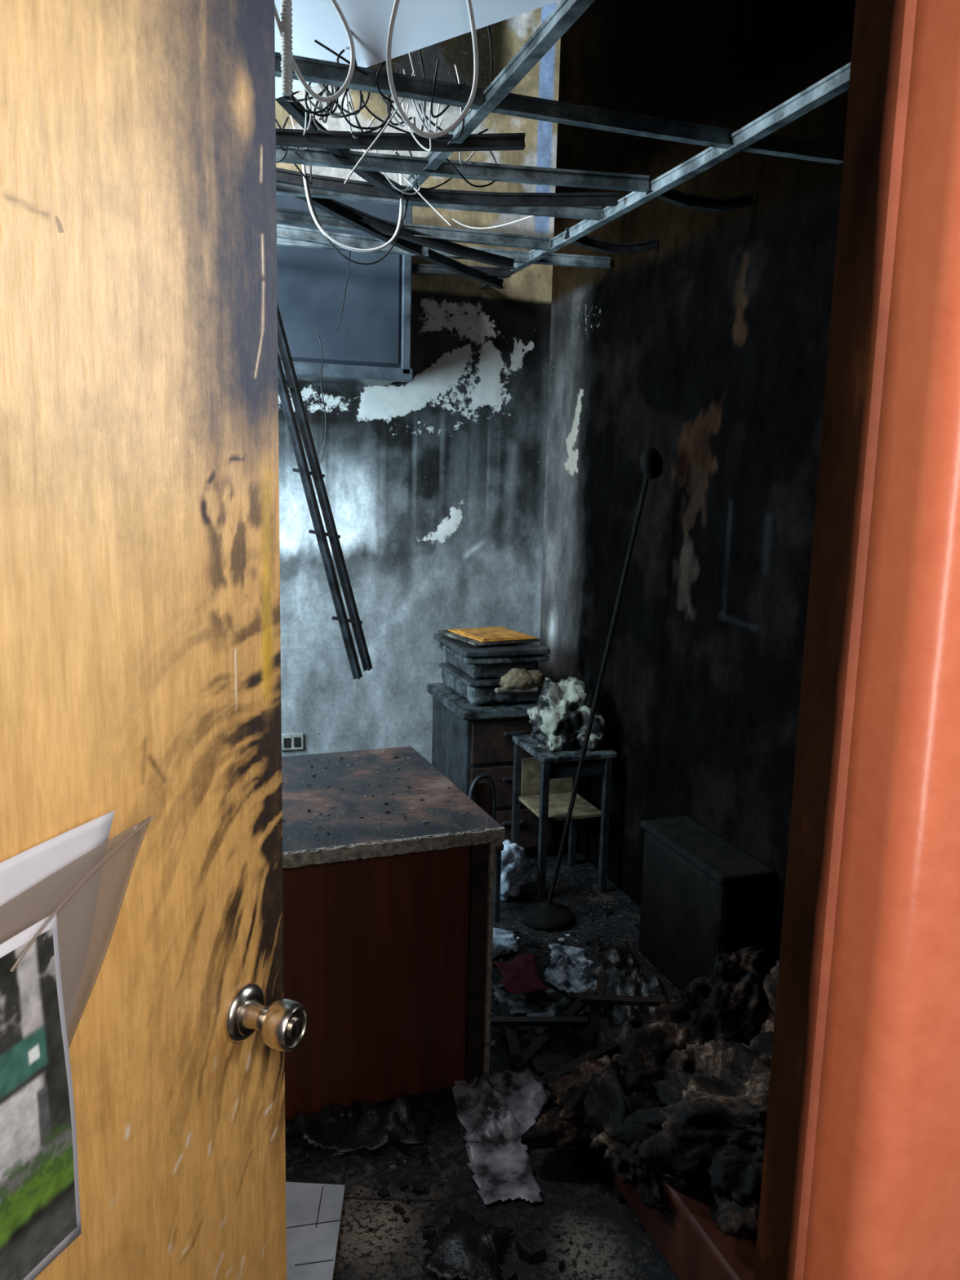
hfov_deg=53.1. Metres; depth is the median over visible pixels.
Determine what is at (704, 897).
storage box
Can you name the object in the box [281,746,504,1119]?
desk
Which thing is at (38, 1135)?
photograph
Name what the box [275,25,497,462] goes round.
wires
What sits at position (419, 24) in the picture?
ceiling panel
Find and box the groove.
[285,1186,340,1266]
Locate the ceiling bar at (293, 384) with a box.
[277,304,373,679]
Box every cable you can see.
[274,0,478,252]
[280,0,293,96]
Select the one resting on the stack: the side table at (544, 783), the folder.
the folder
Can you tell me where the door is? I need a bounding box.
[0,0,286,1279]
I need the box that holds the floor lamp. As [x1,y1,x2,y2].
[520,447,662,930]
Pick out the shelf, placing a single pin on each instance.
(558, 802)
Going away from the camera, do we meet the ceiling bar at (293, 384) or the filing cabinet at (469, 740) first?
the ceiling bar at (293, 384)
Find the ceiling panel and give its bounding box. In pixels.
[274,0,561,98]
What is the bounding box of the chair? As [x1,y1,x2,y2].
[468,773,503,921]
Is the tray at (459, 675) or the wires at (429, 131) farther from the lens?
the tray at (459, 675)
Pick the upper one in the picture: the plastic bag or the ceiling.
the ceiling
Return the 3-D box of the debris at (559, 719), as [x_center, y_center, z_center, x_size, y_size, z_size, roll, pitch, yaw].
[0.362,0.291,3.901,0.325,0.278,0.244,4,10,16]
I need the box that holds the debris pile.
[520,946,778,1279]
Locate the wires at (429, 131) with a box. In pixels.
[289,52,534,229]
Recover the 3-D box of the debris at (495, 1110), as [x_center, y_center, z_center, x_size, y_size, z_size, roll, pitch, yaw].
[0.041,1.115,2.890,1.589,0.147,2.221,-2,10,-19]
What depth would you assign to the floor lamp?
3.55 m
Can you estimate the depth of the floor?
2.27 m
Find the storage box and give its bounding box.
[638,816,774,991]
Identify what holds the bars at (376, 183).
attached to the ceiling
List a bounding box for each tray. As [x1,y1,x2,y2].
[438,662,545,686]
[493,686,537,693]
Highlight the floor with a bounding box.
[284,831,681,1279]
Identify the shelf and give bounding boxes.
[518,791,601,822]
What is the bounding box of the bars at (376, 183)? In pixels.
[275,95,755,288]
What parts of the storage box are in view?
lid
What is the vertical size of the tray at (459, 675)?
0.030 m
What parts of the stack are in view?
scanner lid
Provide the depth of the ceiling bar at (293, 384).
3.38 m
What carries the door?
attached to the door frame
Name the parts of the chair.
backrest, frame, leg, seat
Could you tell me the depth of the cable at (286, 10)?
1.82 m
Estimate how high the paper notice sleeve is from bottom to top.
0.410 m
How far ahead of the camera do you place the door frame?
0.57 m
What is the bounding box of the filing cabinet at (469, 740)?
[426,682,554,857]
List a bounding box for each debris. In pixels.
[284,901,678,1279]
[527,675,609,751]
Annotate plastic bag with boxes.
[500,839,530,901]
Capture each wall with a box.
[275,0,560,764]
[538,0,855,963]
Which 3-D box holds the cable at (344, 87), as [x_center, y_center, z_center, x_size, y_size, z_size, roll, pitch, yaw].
[-0.319,-1.204,2.323,0.416,0.315,1.137,-1,10,-12]
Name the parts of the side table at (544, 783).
leg, leg, leg, leg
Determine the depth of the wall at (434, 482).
4.38 m
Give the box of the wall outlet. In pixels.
[281,733,303,751]
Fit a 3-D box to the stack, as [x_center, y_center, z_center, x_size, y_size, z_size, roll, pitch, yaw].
[0.043,0.121,4.274,0.386,0.241,0.513,-2,10,-19]
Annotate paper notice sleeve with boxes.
[0,810,155,1279]
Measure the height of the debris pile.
0.565 m
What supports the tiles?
on the floor
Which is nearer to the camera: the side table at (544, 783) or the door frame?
the door frame
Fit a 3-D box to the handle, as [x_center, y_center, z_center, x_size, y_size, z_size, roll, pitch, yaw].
[-0.246,0.446,1.127,0.079,0.069,0.069,6,10,24]
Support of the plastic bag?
on the floor
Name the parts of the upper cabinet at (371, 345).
rail, rail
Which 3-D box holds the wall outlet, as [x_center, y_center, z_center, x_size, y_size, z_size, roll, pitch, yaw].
[-0.857,0.464,4.381,0.105,0.077,0.021,-2,10,-19]
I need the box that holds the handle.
[223,982,307,1051]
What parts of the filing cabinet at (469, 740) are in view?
drawer, drawer, handle, handle, handle, drawer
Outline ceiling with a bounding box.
[275,0,850,289]
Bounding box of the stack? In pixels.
[433,633,550,704]
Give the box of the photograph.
[0,928,76,1279]
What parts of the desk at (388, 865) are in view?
modesty panel, panel, trim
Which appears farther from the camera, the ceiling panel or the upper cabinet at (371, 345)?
the upper cabinet at (371, 345)
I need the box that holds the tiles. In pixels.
[285,1182,345,1279]
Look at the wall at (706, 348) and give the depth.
3.32 m
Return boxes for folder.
[438,626,540,645]
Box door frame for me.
[753,0,959,1279]
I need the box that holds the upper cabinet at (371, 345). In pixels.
[275,194,413,386]
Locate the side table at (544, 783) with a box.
[511,734,617,901]

